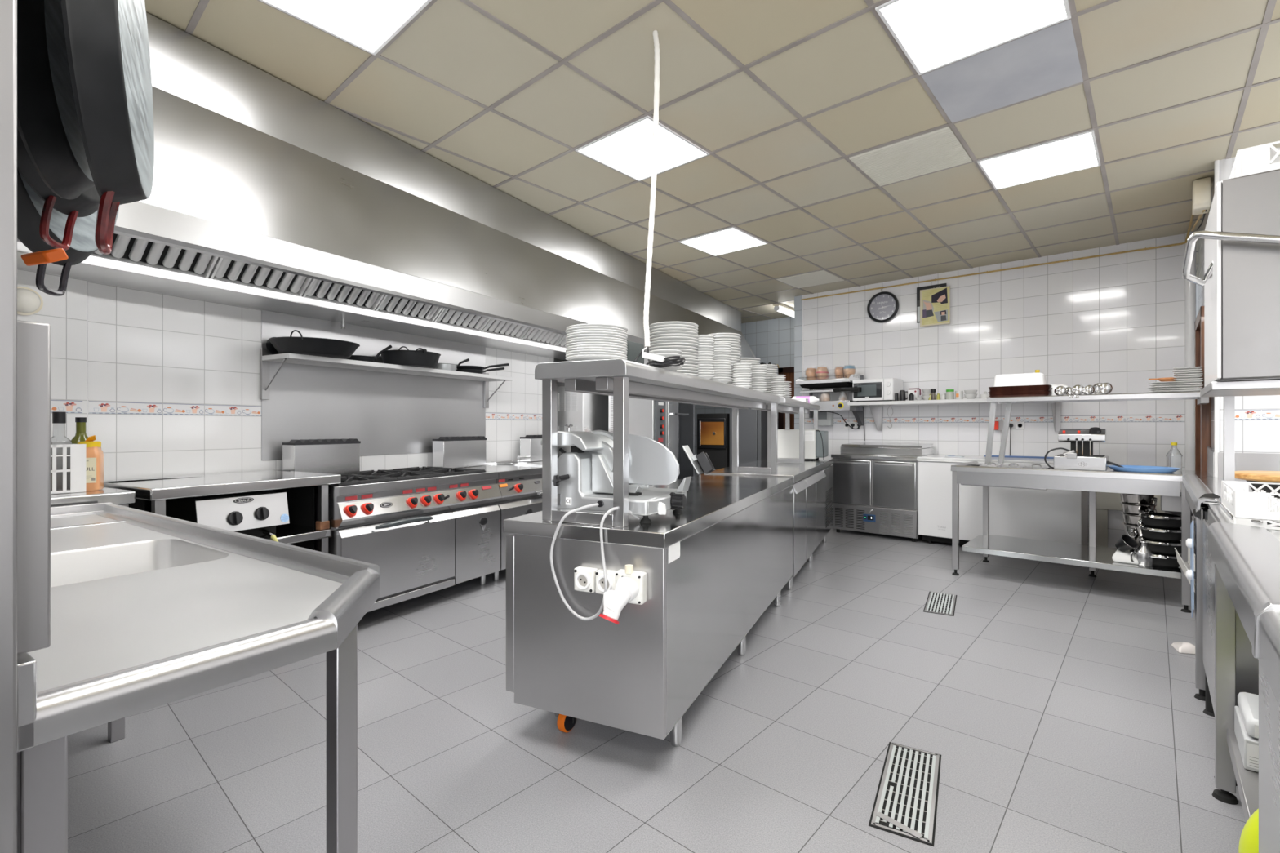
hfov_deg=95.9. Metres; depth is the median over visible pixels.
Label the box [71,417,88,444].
oil bottle
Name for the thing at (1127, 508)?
ice bucket
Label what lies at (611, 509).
power cable
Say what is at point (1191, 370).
square plate
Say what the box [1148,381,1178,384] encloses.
square plate
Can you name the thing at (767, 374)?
plate
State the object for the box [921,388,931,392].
bowl
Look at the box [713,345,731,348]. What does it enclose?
plate
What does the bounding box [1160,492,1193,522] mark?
sink bowl
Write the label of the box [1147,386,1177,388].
square plate
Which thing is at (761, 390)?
plate
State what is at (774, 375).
plate
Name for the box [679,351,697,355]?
plate
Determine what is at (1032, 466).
insert
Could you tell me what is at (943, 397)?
cup
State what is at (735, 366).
plate
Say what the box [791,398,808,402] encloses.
trays
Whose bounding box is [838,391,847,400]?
bag
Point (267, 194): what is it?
extractor hood
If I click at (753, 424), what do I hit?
fridge
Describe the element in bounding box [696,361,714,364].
plate
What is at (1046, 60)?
tile
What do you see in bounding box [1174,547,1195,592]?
wire basket
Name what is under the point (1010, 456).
tube
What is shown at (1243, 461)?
steel upstand
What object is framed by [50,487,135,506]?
countertop
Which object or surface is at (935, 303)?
poster
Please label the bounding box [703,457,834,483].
countertop
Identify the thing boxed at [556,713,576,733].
wheel
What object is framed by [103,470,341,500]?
countertop
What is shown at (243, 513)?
oven
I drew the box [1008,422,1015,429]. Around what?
wall socket
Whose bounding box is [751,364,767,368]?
plate
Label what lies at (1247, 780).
shelf
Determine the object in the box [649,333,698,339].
plate
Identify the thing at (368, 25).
recessed light
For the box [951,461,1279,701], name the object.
steel table
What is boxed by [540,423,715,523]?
meat slicer
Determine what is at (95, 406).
trim
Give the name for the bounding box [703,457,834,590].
countertop
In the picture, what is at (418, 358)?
sauteuse
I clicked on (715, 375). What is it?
plate
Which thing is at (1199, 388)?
square plate
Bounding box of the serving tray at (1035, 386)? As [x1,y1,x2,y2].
[989,386,1051,389]
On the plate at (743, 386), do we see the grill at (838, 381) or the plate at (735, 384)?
the plate at (735, 384)
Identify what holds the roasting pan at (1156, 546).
on the roasting pan at (1160, 560)
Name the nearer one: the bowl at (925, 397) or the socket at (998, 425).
the socket at (998, 425)
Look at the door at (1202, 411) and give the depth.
4.16 m
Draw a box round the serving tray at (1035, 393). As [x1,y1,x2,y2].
[988,392,1051,395]
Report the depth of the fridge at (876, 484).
6.18 m
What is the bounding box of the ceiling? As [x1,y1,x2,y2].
[144,0,1279,323]
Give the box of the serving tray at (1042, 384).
[987,384,1052,388]
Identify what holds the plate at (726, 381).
on the shelf at (622, 380)
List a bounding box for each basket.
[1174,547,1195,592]
[1220,502,1279,529]
[1221,480,1279,520]
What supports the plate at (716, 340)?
on the plate at (729, 342)
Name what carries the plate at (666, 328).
on the plate at (662, 331)
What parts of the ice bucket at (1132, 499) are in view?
ring handle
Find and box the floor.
[67,528,1245,852]
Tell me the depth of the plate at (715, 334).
3.79 m
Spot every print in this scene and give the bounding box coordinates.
[815,371,828,373]
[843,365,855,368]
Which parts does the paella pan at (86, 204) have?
handle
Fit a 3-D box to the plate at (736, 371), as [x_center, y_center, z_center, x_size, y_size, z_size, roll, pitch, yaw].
[0.659,-0.342,3.704,0.120,0.022,0.120,0,0,-22]
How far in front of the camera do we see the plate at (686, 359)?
2.85 m
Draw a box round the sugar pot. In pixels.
[979,391,990,398]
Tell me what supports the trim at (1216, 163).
attached to the wall pillar
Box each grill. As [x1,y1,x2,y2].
[795,373,863,425]
[1044,426,1108,471]
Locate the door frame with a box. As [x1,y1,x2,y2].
[0,0,17,852]
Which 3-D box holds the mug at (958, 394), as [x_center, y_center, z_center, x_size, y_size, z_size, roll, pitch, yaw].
[3.323,-0.325,5.991,0.093,0.088,0.072,0,0,11]
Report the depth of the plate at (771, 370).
4.75 m
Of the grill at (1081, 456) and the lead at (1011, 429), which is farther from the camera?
the lead at (1011, 429)
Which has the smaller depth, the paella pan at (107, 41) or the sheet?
the paella pan at (107, 41)
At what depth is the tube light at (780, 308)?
8.08 m
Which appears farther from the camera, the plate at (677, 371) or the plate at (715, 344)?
the plate at (715, 344)
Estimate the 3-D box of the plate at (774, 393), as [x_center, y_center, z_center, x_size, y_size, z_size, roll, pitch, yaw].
[1.109,-0.260,4.639,0.120,0.022,0.120,0,0,41]
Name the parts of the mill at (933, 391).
glass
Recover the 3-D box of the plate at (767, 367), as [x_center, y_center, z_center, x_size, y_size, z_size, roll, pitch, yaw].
[1.046,-0.481,4.833,0.210,0.022,0.210,0,0,-22]
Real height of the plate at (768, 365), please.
0.022 m
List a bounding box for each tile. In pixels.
[776,270,844,288]
[848,125,972,186]
[920,18,1083,123]
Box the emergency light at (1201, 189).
[1191,177,1210,231]
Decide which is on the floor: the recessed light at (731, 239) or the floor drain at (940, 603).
the floor drain at (940, 603)
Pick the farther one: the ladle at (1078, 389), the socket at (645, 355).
the ladle at (1078, 389)
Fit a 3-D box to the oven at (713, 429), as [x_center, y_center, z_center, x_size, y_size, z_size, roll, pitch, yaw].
[1.122,0.510,7.909,0.430,1.360,0.878,0,0,30]
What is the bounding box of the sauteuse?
[381,346,440,368]
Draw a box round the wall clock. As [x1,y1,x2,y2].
[866,290,898,322]
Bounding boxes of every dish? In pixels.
[1148,377,1175,382]
[1245,480,1279,493]
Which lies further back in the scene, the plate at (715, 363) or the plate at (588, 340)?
the plate at (715, 363)
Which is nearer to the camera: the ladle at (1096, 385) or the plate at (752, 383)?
the plate at (752, 383)
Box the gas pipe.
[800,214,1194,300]
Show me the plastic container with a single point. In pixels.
(1246, 713)
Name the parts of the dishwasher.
panel, rack rail, tank, hood frame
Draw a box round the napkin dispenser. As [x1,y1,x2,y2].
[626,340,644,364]
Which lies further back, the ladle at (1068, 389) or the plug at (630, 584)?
the ladle at (1068, 389)
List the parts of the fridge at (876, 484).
door handle, door, lid, door handle, door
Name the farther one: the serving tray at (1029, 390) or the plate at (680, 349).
the serving tray at (1029, 390)
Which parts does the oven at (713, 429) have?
door handle, door, amber glass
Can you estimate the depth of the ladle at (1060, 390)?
4.53 m
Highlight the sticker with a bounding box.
[668,541,679,563]
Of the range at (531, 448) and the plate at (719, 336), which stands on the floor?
the range at (531, 448)
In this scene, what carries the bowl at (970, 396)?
on the wall shelf at (875, 406)
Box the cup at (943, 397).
[939,394,946,399]
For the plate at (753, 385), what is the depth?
4.04 m
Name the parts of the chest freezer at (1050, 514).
maker plate, lid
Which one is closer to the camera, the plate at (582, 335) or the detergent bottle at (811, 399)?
the plate at (582, 335)
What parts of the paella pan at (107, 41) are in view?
handle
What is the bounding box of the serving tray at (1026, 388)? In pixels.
[988,387,1053,391]
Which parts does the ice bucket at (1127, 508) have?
ring handle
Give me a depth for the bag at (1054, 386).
4.65 m
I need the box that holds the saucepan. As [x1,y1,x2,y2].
[435,358,469,371]
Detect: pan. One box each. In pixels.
[17,0,94,199]
[17,127,100,250]
[17,168,119,296]
[61,0,154,254]
[266,337,279,354]
[267,329,359,359]
[346,345,391,362]
[456,367,504,373]
[457,363,509,369]
[1137,512,1181,528]
[1137,524,1181,542]
[1138,537,1181,555]
[1151,553,1181,568]
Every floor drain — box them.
[868,742,941,846]
[923,591,956,616]
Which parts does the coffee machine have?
frame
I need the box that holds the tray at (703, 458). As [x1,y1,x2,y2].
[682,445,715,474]
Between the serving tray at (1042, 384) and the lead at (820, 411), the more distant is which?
the lead at (820, 411)
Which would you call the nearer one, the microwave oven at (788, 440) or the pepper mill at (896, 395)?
the microwave oven at (788, 440)
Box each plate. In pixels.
[564,326,626,333]
[565,323,627,330]
[565,328,627,335]
[565,331,627,337]
[565,333,626,340]
[565,336,626,342]
[565,338,627,345]
[565,342,627,347]
[565,344,627,350]
[565,346,627,352]
[565,349,626,355]
[565,351,626,357]
[565,354,626,361]
[648,321,698,327]
[648,324,697,330]
[648,345,697,351]
[648,348,697,353]
[648,349,681,354]
[649,327,698,333]
[649,330,697,336]
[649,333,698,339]
[649,336,698,342]
[649,339,698,345]
[649,342,698,347]
[649,358,698,362]
[650,360,698,364]
[653,353,681,356]
[657,364,682,371]
[675,369,698,373]
[678,367,698,370]
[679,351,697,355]
[680,355,697,359]
[680,364,698,368]
[683,373,698,376]
[696,340,714,343]
[696,348,714,351]
[696,353,715,356]
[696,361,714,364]
[696,367,714,369]
[696,369,715,373]
[697,334,714,337]
[697,337,715,341]
[697,342,714,346]
[697,345,714,349]
[697,351,714,354]
[697,355,714,359]
[697,359,714,362]
[697,364,714,367]
[697,372,714,375]
[697,374,714,379]
[708,333,741,337]
[710,377,730,379]
[711,360,731,362]
[711,379,731,383]
[712,335,741,339]
[712,347,731,350]
[712,350,731,353]
[712,357,731,359]
[712,362,730,364]
[712,372,730,374]
[712,374,731,377]
[713,338,740,342]
[713,342,731,346]
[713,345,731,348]
[713,352,730,355]
[713,355,730,357]
[713,364,731,367]
[713,367,731,369]
[713,369,731,372]
[714,341,740,345]
[729,344,741,347]
[729,346,741,351]
[729,350,741,353]
[729,352,741,356]
[729,355,740,359]
[729,358,740,361]
[729,361,741,364]
[732,368,751,371]
[732,382,751,385]
[733,363,751,365]
[733,365,751,368]
[733,370,751,373]
[733,373,751,375]
[733,375,751,377]
[733,377,751,380]
[733,380,751,382]
[735,385,751,388]
[739,357,760,360]
[739,360,760,363]
[741,362,760,365]
[749,386,767,389]
[750,367,766,370]
[750,377,766,379]
[750,379,767,382]
[750,382,766,384]
[750,384,766,386]
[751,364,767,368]
[751,369,766,372]
[751,372,766,374]
[751,374,766,377]
[752,389,766,391]
[760,364,777,366]
[765,366,777,368]
[765,368,777,371]
[765,370,777,373]
[765,373,777,375]
[770,374,786,377]
[770,377,786,379]
[770,379,786,382]
[770,381,785,383]
[770,383,785,386]
[770,386,785,388]
[770,387,785,390]
[770,390,785,392]
[770,392,785,395]
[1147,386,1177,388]
[1147,390,1177,392]
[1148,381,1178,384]
[1148,383,1177,386]
[1148,387,1179,391]
[1172,368,1202,372]
[1173,366,1202,369]
[1173,371,1202,374]
[1173,373,1202,377]
[1173,375,1202,378]
[1173,377,1203,381]
[1175,380,1203,383]
[1175,382,1202,386]
[1175,385,1202,387]
[1177,389,1200,391]
[1178,386,1202,390]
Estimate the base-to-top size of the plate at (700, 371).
0.022 m
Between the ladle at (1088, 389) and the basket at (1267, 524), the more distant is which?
the ladle at (1088, 389)
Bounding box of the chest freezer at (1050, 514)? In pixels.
[917,454,1088,545]
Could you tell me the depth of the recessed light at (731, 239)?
5.27 m
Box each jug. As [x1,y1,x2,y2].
[898,390,907,400]
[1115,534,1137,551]
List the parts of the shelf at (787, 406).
post, post, foot rail, shelf, post, post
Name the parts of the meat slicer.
tie rod knob, blade, blade, thickness plate, white switch lever, thickness knob, carriage arm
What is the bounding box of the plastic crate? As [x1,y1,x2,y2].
[50,444,86,494]
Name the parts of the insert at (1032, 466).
lid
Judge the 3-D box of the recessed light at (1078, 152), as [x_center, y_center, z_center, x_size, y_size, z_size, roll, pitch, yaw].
[2.559,-1.688,3.699,0.586,0.011,0.586,0,0,42]
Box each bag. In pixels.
[805,368,816,377]
[815,366,828,376]
[820,392,830,400]
[835,367,844,375]
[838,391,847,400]
[843,365,855,374]
[1049,384,1069,395]
[1111,549,1138,564]
[1170,641,1195,654]
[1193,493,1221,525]
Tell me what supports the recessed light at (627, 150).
in the ceiling
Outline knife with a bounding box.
[1106,461,1122,466]
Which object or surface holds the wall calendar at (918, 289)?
attached to the wall at (1118, 320)
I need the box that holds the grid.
[184,0,1279,319]
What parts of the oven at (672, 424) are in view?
door handle, door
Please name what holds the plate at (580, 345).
on the plate at (579, 348)
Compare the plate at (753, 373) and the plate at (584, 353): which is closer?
the plate at (584, 353)
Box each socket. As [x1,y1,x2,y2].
[573,566,597,592]
[595,568,616,594]
[642,346,665,362]
[844,422,849,428]
[849,422,856,428]
[994,420,1004,430]
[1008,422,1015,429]
[1015,422,1024,429]
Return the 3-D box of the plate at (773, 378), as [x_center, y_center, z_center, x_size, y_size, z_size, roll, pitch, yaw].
[1.111,-0.382,4.638,0.120,0.022,0.120,0,0,20]
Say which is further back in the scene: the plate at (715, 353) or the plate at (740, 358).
the plate at (740, 358)
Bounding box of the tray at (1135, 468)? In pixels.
[1107,465,1180,473]
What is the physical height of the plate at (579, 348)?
0.022 m
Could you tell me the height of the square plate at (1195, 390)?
0.017 m
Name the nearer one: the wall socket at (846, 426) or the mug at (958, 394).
the mug at (958, 394)
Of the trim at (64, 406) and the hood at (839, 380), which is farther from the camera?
the hood at (839, 380)
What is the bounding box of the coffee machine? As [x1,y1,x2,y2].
[907,387,920,400]
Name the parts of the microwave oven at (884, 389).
door, control panel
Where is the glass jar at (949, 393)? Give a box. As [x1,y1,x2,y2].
[946,389,954,399]
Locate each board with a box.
[1096,491,1164,513]
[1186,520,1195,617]
[1235,471,1279,482]
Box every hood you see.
[17,12,755,360]
[795,373,861,385]
[1182,168,1279,386]
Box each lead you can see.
[815,430,823,457]
[820,411,858,429]
[1009,429,1011,455]
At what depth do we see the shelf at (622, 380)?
2.17 m
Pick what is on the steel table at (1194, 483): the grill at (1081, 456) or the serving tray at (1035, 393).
the grill at (1081, 456)
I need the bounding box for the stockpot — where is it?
[557,386,608,456]
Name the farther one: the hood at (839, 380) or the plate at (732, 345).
the hood at (839, 380)
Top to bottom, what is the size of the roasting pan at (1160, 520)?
0.086 m
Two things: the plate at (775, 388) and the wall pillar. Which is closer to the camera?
the wall pillar
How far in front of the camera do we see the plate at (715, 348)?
3.20 m
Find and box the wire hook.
[887,404,893,428]
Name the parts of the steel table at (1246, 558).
leg, cabinet door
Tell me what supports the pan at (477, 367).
on the pan at (471, 371)
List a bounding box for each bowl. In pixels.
[920,392,931,395]
[920,395,929,399]
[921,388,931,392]
[964,390,977,394]
[964,393,977,399]
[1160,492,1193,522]
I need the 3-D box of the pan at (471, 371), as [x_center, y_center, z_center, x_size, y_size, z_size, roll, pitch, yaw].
[-1.377,-0.490,5.003,0.258,0.094,0.536,0,0,30]
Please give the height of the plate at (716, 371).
0.022 m
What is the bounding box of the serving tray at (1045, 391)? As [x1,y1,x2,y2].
[989,391,1051,394]
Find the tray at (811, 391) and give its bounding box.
[800,389,852,394]
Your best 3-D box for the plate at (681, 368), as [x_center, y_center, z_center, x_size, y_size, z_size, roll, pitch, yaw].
[0.172,-0.279,2.926,0.250,0.022,0.250,0,0,-25]
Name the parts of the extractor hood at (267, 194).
skirt panel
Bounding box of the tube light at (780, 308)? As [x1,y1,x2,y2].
[773,303,794,317]
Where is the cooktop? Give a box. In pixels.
[314,469,492,495]
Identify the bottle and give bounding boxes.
[50,411,72,490]
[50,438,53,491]
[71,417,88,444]
[77,435,103,491]
[791,395,819,404]
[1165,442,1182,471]
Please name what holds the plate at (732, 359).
on the plate at (731, 362)
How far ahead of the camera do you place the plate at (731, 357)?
3.80 m
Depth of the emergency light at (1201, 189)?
3.93 m
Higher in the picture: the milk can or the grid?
the grid
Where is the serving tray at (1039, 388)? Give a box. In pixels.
[989,388,1051,391]
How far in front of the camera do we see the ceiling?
3.10 m
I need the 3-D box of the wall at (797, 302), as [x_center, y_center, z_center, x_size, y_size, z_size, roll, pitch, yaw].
[2.467,-0.253,7.955,0.119,2.885,1.230,0,0,42]
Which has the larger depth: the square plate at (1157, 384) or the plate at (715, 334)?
the square plate at (1157, 384)
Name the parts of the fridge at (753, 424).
door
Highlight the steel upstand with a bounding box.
[1206,445,1279,477]
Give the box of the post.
[1096,508,1107,546]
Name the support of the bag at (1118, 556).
on the steel table at (1194, 483)
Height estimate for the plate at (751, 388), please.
0.022 m
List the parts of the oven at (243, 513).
knob, panel, knob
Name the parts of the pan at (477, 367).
handle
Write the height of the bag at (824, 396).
0.100 m
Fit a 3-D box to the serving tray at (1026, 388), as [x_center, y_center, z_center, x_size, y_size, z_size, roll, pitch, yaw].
[3.174,-0.301,4.805,0.428,0.017,0.286,0,0,42]
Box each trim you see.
[50,399,82,413]
[86,280,88,436]
[88,400,542,420]
[802,295,803,395]
[804,414,1184,423]
[1185,231,1195,553]
[1213,160,1219,477]
[1235,408,1279,419]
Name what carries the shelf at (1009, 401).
on the steel table at (1194, 483)
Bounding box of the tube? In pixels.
[984,455,1053,458]
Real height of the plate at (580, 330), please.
0.022 m
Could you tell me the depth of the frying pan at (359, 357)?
3.99 m
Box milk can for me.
[1129,540,1155,566]
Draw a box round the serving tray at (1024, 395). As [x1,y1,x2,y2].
[988,394,1051,397]
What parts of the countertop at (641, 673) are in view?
door, leg, panel, leg, leg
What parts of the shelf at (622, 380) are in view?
post, foot rail, post, shelf, cable coil, post, foot rail, post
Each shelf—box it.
[257,523,331,544]
[260,348,513,408]
[534,346,780,527]
[751,396,820,463]
[847,398,1060,431]
[961,535,1181,579]
[984,391,1208,464]
[1226,728,1258,822]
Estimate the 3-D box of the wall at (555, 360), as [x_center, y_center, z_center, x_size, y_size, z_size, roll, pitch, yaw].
[-0.186,-0.253,8.583,0.830,2.885,5.000,0,0,30]
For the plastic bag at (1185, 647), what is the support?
on the floor
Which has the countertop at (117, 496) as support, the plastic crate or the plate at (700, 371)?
the plastic crate
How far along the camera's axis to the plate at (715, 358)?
3.20 m
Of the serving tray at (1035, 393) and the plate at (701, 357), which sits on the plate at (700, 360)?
the plate at (701, 357)
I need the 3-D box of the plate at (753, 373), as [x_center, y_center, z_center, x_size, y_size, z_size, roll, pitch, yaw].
[0.832,-0.367,4.083,0.128,0.022,0.128,0,0,40]
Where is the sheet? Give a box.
[261,310,485,460]
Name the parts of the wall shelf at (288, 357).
wall rail, wall rail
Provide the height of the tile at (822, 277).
0.011 m
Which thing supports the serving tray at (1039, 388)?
on the serving tray at (1029, 390)
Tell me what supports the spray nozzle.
attached to the extractor hood at (267, 194)
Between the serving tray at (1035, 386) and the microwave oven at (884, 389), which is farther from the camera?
the microwave oven at (884, 389)
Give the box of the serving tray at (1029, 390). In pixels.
[987,390,1050,393]
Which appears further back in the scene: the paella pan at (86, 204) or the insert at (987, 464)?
the insert at (987, 464)
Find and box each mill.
[894,393,898,400]
[930,388,936,399]
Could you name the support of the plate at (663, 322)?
on the plate at (669, 325)
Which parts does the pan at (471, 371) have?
handle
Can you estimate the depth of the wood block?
3.23 m
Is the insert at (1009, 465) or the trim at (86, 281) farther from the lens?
the insert at (1009, 465)
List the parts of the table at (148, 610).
leg, leg, leg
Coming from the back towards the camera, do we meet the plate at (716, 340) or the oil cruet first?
the oil cruet
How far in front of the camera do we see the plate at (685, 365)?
2.84 m
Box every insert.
[979,462,1004,466]
[1001,463,1026,467]
[1024,464,1049,469]
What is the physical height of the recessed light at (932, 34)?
0.011 m
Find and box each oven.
[165,490,289,537]
[608,358,694,486]
[697,413,729,474]
[777,429,828,460]
[852,377,902,402]
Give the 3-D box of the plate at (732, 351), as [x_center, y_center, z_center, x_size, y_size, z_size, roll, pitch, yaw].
[0.559,-0.488,3.884,0.240,0.022,0.240,0,0,-13]
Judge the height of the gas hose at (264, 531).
0.493 m
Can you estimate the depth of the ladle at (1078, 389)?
4.46 m
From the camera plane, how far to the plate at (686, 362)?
2.84 m
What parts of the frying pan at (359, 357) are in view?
handle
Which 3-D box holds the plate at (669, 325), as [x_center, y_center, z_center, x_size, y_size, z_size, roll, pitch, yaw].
[0.170,-0.484,2.924,0.250,0.022,0.250,0,0,-12]
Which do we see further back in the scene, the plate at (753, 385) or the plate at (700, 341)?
the plate at (753, 385)
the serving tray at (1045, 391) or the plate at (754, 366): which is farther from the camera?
the serving tray at (1045, 391)
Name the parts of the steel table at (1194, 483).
leg, leg, leg, leg, leg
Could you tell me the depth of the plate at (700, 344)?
2.92 m
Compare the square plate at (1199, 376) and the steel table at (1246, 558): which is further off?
the square plate at (1199, 376)
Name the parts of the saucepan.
handle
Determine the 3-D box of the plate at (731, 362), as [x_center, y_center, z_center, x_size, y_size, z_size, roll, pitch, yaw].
[0.558,-0.415,3.880,0.240,0.022,0.240,0,0,-45]
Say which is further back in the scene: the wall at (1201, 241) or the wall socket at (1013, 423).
the wall socket at (1013, 423)
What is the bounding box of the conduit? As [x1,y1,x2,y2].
[643,30,659,347]
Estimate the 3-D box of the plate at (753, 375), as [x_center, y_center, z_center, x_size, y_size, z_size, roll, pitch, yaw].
[0.834,-0.350,4.085,0.128,0.022,0.128,0,0,-7]
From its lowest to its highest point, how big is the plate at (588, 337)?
0.022 m
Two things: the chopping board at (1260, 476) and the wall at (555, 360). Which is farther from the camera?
the wall at (555, 360)
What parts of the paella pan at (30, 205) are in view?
handle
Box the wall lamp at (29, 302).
[17,286,43,315]
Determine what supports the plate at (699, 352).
on the plate at (699, 354)
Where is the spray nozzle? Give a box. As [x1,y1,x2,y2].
[340,320,346,328]
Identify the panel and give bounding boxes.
[17,320,50,654]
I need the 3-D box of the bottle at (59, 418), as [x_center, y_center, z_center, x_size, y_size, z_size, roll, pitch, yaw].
[-2.536,0.108,2.520,0.086,0.345,0.086,0,0,30]
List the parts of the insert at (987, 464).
lid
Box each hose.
[258,527,278,542]
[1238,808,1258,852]
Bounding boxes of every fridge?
[729,408,767,466]
[831,442,933,542]
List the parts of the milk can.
handle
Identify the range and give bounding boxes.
[282,438,502,612]
[432,435,542,581]
[491,435,559,464]
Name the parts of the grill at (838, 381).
arm handle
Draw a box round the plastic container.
[1234,692,1258,772]
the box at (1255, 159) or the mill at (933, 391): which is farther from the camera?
the mill at (933, 391)
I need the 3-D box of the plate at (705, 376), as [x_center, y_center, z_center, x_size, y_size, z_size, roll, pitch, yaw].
[0.319,-0.249,2.978,0.132,0.022,0.132,0,0,9]
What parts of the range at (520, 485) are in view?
leg, griddle plate, knob, control panel, cupboard door, recessed pull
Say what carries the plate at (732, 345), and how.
on the plate at (732, 348)
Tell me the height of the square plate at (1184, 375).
0.017 m
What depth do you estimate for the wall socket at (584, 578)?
2.01 m
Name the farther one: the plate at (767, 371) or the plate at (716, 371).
the plate at (767, 371)
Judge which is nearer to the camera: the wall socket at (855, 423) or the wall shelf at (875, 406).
the wall shelf at (875, 406)
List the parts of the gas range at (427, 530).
knob, knob, oven door, door handle, knob, control panel, knob, knob, knob, knob, cupboard door, leg, recessed pull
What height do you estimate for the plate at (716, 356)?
0.022 m
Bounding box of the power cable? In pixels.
[550,502,639,620]
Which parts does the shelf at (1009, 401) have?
post, post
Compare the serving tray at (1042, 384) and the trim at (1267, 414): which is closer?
the trim at (1267, 414)
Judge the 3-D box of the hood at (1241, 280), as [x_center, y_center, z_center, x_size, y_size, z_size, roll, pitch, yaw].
[2.319,-0.487,1.957,0.713,0.665,0.713,0,0,42]
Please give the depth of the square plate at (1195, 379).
4.08 m
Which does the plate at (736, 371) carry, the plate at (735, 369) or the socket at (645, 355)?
the plate at (735, 369)
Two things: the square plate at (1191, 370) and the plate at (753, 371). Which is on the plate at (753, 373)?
the plate at (753, 371)
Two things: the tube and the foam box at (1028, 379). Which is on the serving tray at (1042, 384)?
the foam box at (1028, 379)
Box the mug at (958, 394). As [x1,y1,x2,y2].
[955,391,965,399]
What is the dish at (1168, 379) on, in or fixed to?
on the square plate at (1166, 382)
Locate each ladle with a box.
[1053,386,1066,395]
[1065,386,1072,395]
[1071,384,1084,395]
[1083,385,1094,395]
[1093,382,1102,394]
[1097,382,1112,394]
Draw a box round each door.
[777,366,794,429]
[1195,305,1211,471]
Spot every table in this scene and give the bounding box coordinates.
[17,502,379,852]
[103,470,341,553]
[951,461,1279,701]
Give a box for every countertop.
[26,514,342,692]
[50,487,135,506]
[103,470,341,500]
[503,473,793,746]
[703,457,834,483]
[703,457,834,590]
[831,453,925,461]
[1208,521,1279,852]
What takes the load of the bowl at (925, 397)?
on the wall shelf at (875, 406)
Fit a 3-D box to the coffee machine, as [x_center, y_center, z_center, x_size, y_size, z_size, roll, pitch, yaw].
[2.983,-0.349,6.289,0.137,0.137,0.136,0,0,42]
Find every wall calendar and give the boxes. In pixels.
[916,282,946,323]
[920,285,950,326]
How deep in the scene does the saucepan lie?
4.58 m
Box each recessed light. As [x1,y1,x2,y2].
[259,0,431,55]
[575,115,709,181]
[678,226,768,256]
[875,0,1071,75]
[977,129,1100,190]
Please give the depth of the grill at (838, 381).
6.84 m
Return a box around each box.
[817,411,833,426]
[993,373,1046,386]
[1229,140,1279,178]
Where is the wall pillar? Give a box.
[1211,147,1279,453]
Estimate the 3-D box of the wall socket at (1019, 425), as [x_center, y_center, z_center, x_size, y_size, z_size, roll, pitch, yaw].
[3.869,-0.010,5.876,0.076,0.076,0.011,0,0,42]
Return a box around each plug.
[598,564,646,624]
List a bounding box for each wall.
[17,268,86,439]
[88,281,553,479]
[553,358,571,386]
[694,316,794,475]
[794,295,802,429]
[803,233,1185,554]
[1198,189,1211,311]
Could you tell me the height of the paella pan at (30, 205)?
0.768 m
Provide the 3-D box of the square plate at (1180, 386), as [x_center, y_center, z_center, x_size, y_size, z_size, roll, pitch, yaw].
[3.913,-0.281,4.124,0.150,0.017,0.150,0,0,39]
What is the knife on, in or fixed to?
on the tray at (1135, 468)
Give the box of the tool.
[21,248,68,266]
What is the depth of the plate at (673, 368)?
2.45 m
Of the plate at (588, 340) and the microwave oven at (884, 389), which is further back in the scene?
the microwave oven at (884, 389)
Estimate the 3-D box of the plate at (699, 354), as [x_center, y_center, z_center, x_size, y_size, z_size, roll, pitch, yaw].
[0.320,-0.357,2.978,0.132,0.022,0.132,0,0,-9]
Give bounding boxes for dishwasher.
[1182,168,1279,786]
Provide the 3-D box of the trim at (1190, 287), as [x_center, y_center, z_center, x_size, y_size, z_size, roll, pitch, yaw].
[4.813,-0.253,5.047,0.070,2.885,0.070,0,0,42]
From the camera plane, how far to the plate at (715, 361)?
3.20 m
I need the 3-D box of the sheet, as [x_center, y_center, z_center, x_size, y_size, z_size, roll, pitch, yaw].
[-1.903,-0.259,4.475,0.005,0.947,1.936,0,0,30]
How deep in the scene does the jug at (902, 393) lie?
6.34 m
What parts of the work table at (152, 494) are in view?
leg, liner panel, leg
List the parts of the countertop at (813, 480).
leg, door, door handle, leg, door, door handle, door, door handle, leg, machine panel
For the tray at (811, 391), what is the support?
on the grill at (838, 381)
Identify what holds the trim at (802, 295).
attached to the wall at (1118, 320)
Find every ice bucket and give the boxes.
[1120,493,1157,506]
[1120,502,1156,515]
[1120,511,1147,526]
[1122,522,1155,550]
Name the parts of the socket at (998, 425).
red lid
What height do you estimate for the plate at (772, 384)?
0.022 m
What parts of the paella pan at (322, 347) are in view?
loop handle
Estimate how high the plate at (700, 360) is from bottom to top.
0.022 m
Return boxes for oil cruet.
[936,393,940,399]
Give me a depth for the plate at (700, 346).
2.92 m
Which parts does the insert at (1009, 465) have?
lid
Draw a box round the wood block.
[315,520,329,529]
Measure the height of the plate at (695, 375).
0.022 m

